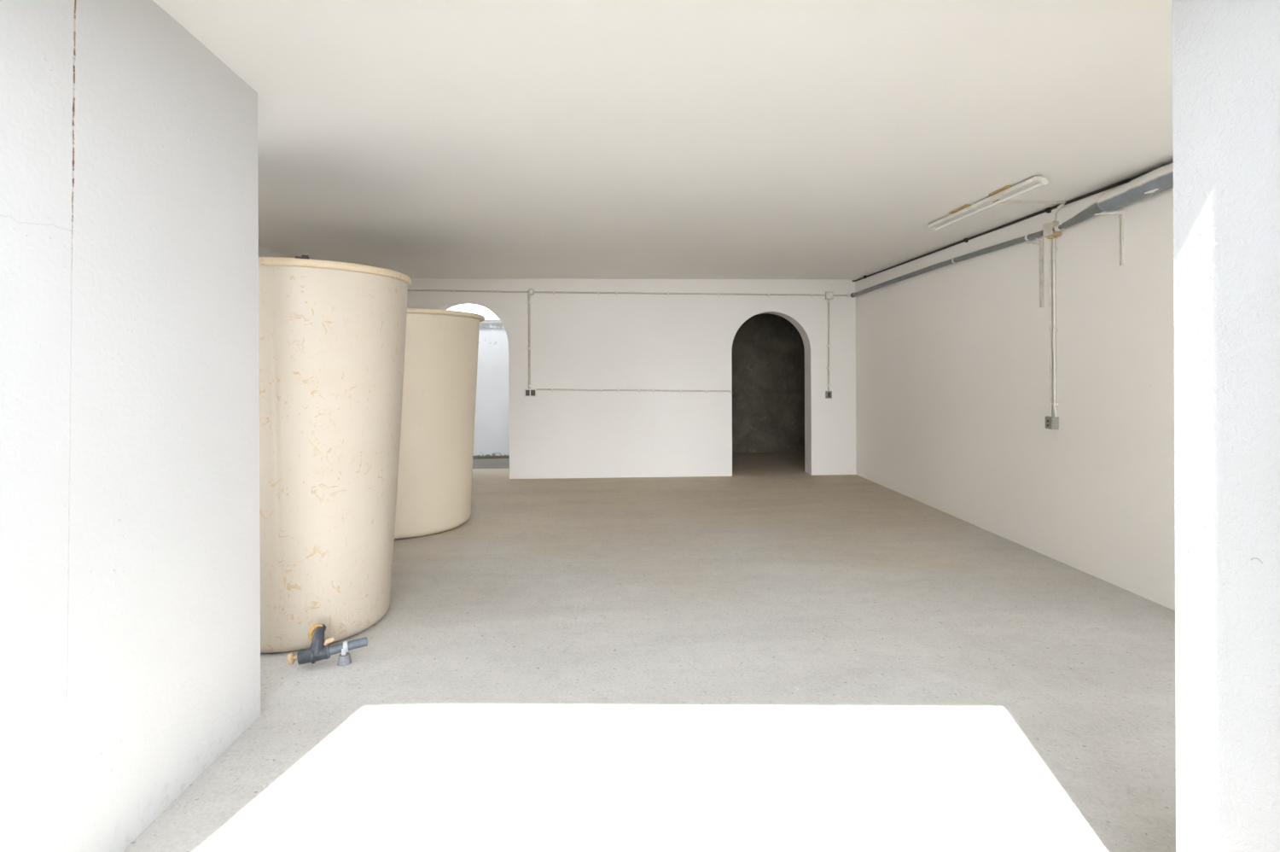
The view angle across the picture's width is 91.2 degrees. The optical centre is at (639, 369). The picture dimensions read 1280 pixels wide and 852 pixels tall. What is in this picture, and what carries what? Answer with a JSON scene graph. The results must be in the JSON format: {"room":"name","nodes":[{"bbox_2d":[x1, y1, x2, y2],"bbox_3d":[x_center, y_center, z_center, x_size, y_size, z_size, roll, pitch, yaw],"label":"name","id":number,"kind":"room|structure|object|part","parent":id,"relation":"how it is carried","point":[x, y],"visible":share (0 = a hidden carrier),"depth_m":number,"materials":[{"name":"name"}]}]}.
{"room":"utility storage room","nodes":[
{"label":"utility storage room","id":0,"kind":"room"},
{"bbox_2d":[0,0,260,851],"bbox_3d":[-1.603,0.122,1.807,0.200,2.548,1.440,0,0,-3],"label":"wall","id":1,"kind":"structure","parent":0,"point":[130,562],"depth_m":1.80,"materials":[{"name":"paint"}]},
{"bbox_2d":[258,245,292,257],"bbox_3d":[-3.592,0.130,4.602,0.255,2.550,7.130,0,0,-3],"label":"wall","id":2,"kind":"structure","parent":0,"point":[263,252],"depth_m":5.96,"materials":[{"name":"white paint"}]},
{"bbox_2d":[152,0,610,279],"bbox_3d":[-1.972,-1.230,4.578,3.500,0.245,7.330,0,0,-3],"label":"ceiling","id":3,"kind":"structure","parent":0,"point":[413,138],"depth_m":2.95,"materials":[{"name":"paint"}]},
{"bbox_2d":[472,458,509,468],"bbox_3d":[-4.219,1.514,9.522,8.450,0.188,1.580,0,0,-3],"label":"yard","id":4,"kind":"structure","parent":0,"point":[477,462],"depth_m":9.39,"materials":[{"name":"concrete"}]},
{"bbox_2d":[472,454,509,458],"bbox_3d":[-4.237,1.424,9.897,8.450,0.068,0.130,0,0,-3],"label":"kerb","id":5,"kind":"object","parent":4,"relation":"on","point":[501,456],"depth_m":9.93,"materials":[{"name":"grey concrete"}]},
{"bbox_2d":[473,320,509,455],"bbox_3d":[-4.250,0.373,10.062,8.450,2.270,0.200,0,0,-3],"label":"wall","id":6,"kind":"structure","parent":0,"point":[491,425],"depth_m":10.05,"materials":[{"name":"paint"}]},
{"bbox_2d":[484,319,500,320],"bbox_3d":[-4.255,-0.775,10.059,8.450,0.025,0.225,0,0,-3],"label":"coping","id":7,"kind":"object","parent":6,"relation":"on","point":[485,319],"depth_m":10.04},
{"bbox_2d":[407,278,856,478],"bbox_3d":[-0.384,0.115,8.185,6.800,2.550,0.272,0,0,-3],"label":"wall","id":8,"kind":"structure","parent":0,"point":[578,340],"depth_m":8.07,"materials":[{"name":"white paint"}]},
{"bbox_2d":[407,288,527,293],"bbox_3d":[-2.502,-0.994,7.938,2.155,0.067,0.033,0,0,-3],"label":"conduit","id":9,"kind":"object","parent":8,"relation":"attached to","point":[454,290],"visible":0.64,"depth_m":7.94,"materials":[{"name":"grey plastic"}]},
{"bbox_2d":[526,297,532,388],"bbox_3d":[-1.410,-0.328,7.989,0.072,1.150,0.044,0,0,-3],"label":"conduit","id":10,"kind":"object","parent":8,"relation":"attached to","point":[529,347],"visible":1,"depth_m":7.98,"materials":[{"name":"grey plastic"}]},
{"bbox_2d":[524,388,535,396],"bbox_3d":[-1.395,0.298,7.980,0.145,0.098,0.042,0,0,-3],"label":"double socket","id":11,"kind":"object","parent":8,"relation":"attached to","point":[528,392],"visible":1,"depth_m":7.96,"materials":[{"name":"grey plastic"}]},
{"bbox_2d":[525,389,529,395],"bbox_3d":[-1.425,0.299,7.962,0.048,0.072,0.007,0,0,-3],"label":"outlet","id":12,"kind":"object","parent":11,"relation":"attached to","point":[527,392],"depth_m":7.96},
{"bbox_2d":[530,389,535,395],"bbox_3d":[-1.359,0.299,7.965,0.054,0.072,0.007,0,0,-3],"label":"outlet","id":13,"kind":"object","parent":11,"relation":"attached to","point":[532,392],"depth_m":7.96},
{"bbox_2d":[527,288,534,297],"bbox_3d":[-1.387,-0.967,7.983,0.089,0.123,0.052,0,0,-3],"label":"junction box","id":14,"kind":"object","parent":8,"relation":"attached to","point":[531,291],"visible":1,"depth_m":7.97,"materials":[{"name":"white plastic"}]},
{"bbox_2d":[535,387,732,393],"bbox_3d":[-0.068,0.271,8.052,2.506,0.091,0.033,0,0,-3],"label":"conduit","id":15,"kind":"object","parent":8,"relation":"attached to","point":[552,389],"visible":1,"depth_m":8.04,"materials":[{"name":"grey plastic"}]},
{"bbox_2d":[534,290,825,296],"bbox_3d":[0.535,-0.973,8.080,3.765,0.086,0.033,0,0,-3],"label":"conduit","id":16,"kind":"object","parent":8,"relation":"attached to","point":[668,293],"visible":1,"depth_m":8.07,"materials":[{"name":"grey plastic"}]},
{"bbox_2d":[825,390,831,398],"bbox_3d":[2.456,0.331,8.162,0.076,0.094,0.041,0,0,-3],"label":"light switch","id":17,"kind":"object","parent":8,"relation":"attached to","point":[828,393],"visible":1,"depth_m":8.15,"materials":[{"name":"grey plastic"}]},
{"bbox_2d":[826,299,831,390],"bbox_3d":[2.458,-0.313,8.170,0.057,1.189,0.035,0,0,-3],"label":"conduit","id":18,"kind":"object","parent":8,"relation":"attached to","point":[828,300],"visible":1,"depth_m":8.16,"materials":[{"name":"grey plastic"}]},
{"bbox_2d":[825,290,833,299],"bbox_3d":[2.462,-0.960,8.158,0.102,0.102,0.048,0,0,-3],"label":"junction box","id":19,"kind":"object","parent":8,"relation":"attached to","point":[829,294],"visible":1,"depth_m":8.14,"materials":[{"name":"white plastic"}]},
{"bbox_2d":[833,293,850,297],"bbox_3d":[2.633,-0.962,8.179,0.235,0.055,0.033,0,0,-3],"label":"conduit","id":20,"kind":"object","parent":8,"relation":"attached to","point":[847,294],"visible":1,"depth_m":8.17,"materials":[{"name":"grey plastic"}]},
{"bbox_2d":[122,451,1175,851],"bbox_3d":[-0.263,1.490,5.749,7.200,0.200,9.510,0,0,-3],"label":"floor","id":21,"kind":"structure","parent":0,"point":[757,658],"depth_m":2.67,"materials":[{"name":"concrete"}]},
{"bbox_2d":[286,622,367,665],"bbox_3d":[-1.478,1.304,2.978,0.342,0.182,0.108,0,0,-19],"label":"valve","id":22,"kind":"object","parent":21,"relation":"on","point":[319,649],"visible":1,"depth_m":2.95,"materials":[{"name":"grey plastic"}]},
{"bbox_3d":[-1.612,1.342,2.914,0.054,0.052,0.051,0,0,-3],"label":"knob","id":23,"kind":"part","parent":22,"relation":"part of","materials":[{"name":"beige plastic"}]},
{"bbox_3d":[-1.469,1.286,2.964,0.049,0.035,0.022,0,0,-13],"label":"handle","id":24,"kind":"part","parent":22,"relation":"part of","materials":[{"name":"beige plastic"}]},
{"bbox_2d":[258,254,411,652],"bbox_3d":[-1.843,0.425,3.462,1.100,1.936,1.100,0,0,-44],"label":"storage tank","id":25,"kind":"object","parent":21,"relation":"on","point":[332,334],"visible":0.62,"depth_m":3.09,"materials":[{"name":"beige plastic"}]},
{"bbox_2d":[394,307,485,539],"bbox_3d":[-2.176,0.451,5.686,1.508,1.888,1.508,0,0,-24],"label":"storage tank","id":26,"kind":"object","parent":21,"relation":"on","point":[434,488],"visible":0.49,"depth_m":5.24,"materials":[{"name":"beige plastic"}]},
{"bbox_2d":[731,313,804,452],"bbox_3d":[1.535,0.107,10.493,3.150,2.550,0.200,0,0,-3],"label":"wall","id":27,"kind":"structure","parent":0,"point":[768,351],"depth_m":10.42,"materials":[{"name":"grey concrete"}]},
{"bbox_2d":[609,0,1173,279],"bbox_3d":[1.524,-1.268,4.742,3.500,0.200,7.330,0,0,-3],"label":"ceiling","id":28,"kind":"structure","parent":0,"point":[749,139],"depth_m":2.94,"materials":[{"name":"paint"}]},
{"bbox_2d":[928,175,1047,231],"bbox_3d":[2.372,-1.141,4.406,0.107,0.063,1.274,0,0,-3],"label":"tube light","id":29,"kind":"object","parent":28,"relation":"attached to","point":[1008,189],"visible":1,"depth_m":4.23,"materials":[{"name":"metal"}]},
{"bbox_2d":[992,199,1065,221],"bbox_3d":[2.731,-1.111,4.375,0.564,0.125,0.123,0,0,-16],"label":"pipe","id":30,"kind":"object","parent":28,"relation":"attached to","point":[1061,202],"depth_m":4.37,"materials":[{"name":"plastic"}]},
{"bbox_2d":[855,182,1175,610],"bbox_3d":[3.125,0.100,4.917,0.296,2.550,7.130,0,0,-3],"label":"wall","id":31,"kind":"structure","parent":0,"point":[952,360],"depth_m":4.68,"materials":[{"name":"white paint"}]},
{"bbox_2d":[850,230,1042,296],"bbox_3d":[2.869,-0.983,6.389,0.068,0.090,3.610,0,0,-3],"label":"pipe","id":32,"kind":"object","parent":31,"relation":"attached to","point":[1027,237],"visible":1,"depth_m":5.69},
{"bbox_2d":[852,163,1168,281],"bbox_3d":[2.950,-1.158,4.897,0.048,0.037,6.606,0,0,-3],"label":"pipe","id":33,"kind":"object","parent":31,"relation":"attached to","point":[1048,210],"visible":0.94,"depth_m":4.85,"materials":[{"name":"black metal"}]},
{"bbox_2d":[1035,237,1043,307],"bbox_3d":[2.958,-0.719,4.652,0.055,0.517,0.030,0,0,-3],"label":"bracket","id":34,"kind":"object","parent":31,"relation":"attached to","point":[1040,239],"visible":0.98,"depth_m":4.65,"materials":[{"name":"white metal"}]},
{"bbox_2d":[1048,238,1053,416],"bbox_3d":[2.982,-0.302,4.552,0.023,1.295,0.037,0,0,-3],"label":"conduit","id":35,"kind":"object","parent":31,"relation":"attached to","point":[1050,240],"visible":0.93,"depth_m":4.54,"materials":[{"name":"grey plastic"}]},
{"bbox_2d":[1042,221,1061,238],"bbox_3d":[2.969,-0.999,4.514,0.045,0.115,0.141,0,0,-3],"label":"junction box","id":36,"kind":"object","parent":31,"relation":"attached to","point":[1048,232],"visible":0.98,"depth_m":4.50,"materials":[{"name":"white plastic"}]},
{"bbox_2d":[1045,416,1058,429],"bbox_3d":[2.969,0.386,4.524,0.056,0.089,0.078,0,0,-3],"label":"outlet box","id":37,"kind":"object","parent":31,"relation":"attached to","point":[1051,422],"visible":1,"depth_m":4.49,"materials":[{"name":"grey plastic"}]},
{"bbox_3d":[2.945,0.386,4.524,0.005,0.077,0.064,0,0,-3],"label":"plate","id":38,"kind":"part","parent":37,"relation":"part of","materials":[{"name":"grey plastic"}]},
{"bbox_2d":[1052,238,1058,416],"bbox_3d":[2.983,-0.302,4.516,0.023,1.295,0.037,0,0,-3],"label":"conduit","id":39,"kind":"object","parent":31,"relation":"attached to","point":[1054,249],"visible":1,"depth_m":4.51,"materials":[{"name":"grey plastic"}]},
{"bbox_2d":[1094,210,1124,265],"bbox_3d":[2.959,-0.822,3.954,0.150,0.343,0.027,0,0,32],"label":"bracket","id":40,"kind":"object","parent":31,"relation":"attached to","point":[1121,218],"visible":1,"depth_m":3.92,"materials":[{"name":"white metal"}]},
{"bbox_3d":[2.957,-0.980,3.957,0.146,0.028,0.020,0,0,34],"label":"arm","id":41,"kind":"part","parent":40,"relation":"part of"},
{"bbox_2d":[1097,162,1173,211],"bbox_3d":[3.006,-1.081,2.799,0.129,0.171,2.389,0,0,-3],"label":"pipe","id":42,"kind":"object","parent":40,"relation":"on","point":[1160,179],"visible":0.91,"depth_m":3.67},
{"bbox_2d":[1052,201,1103,231],"bbox_3d":[2.958,-1.031,4.231,0.072,0.111,0.490,0,0,1],"label":"hose","id":43,"kind":"object","parent":42,"relation":"attached to","point":[1090,212],"visible":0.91,"depth_m":4.17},
{"bbox_2d":[1172,0,1279,851],"bbox_3d":[1.426,0.107,1.300,0.270,2.550,0.423,0,0,-3],"label":"wall","id":44,"kind":"structure","parent":0,"point":[1226,53],"depth_m":1.38,"materials":[{"name":"paint"}]}
]}

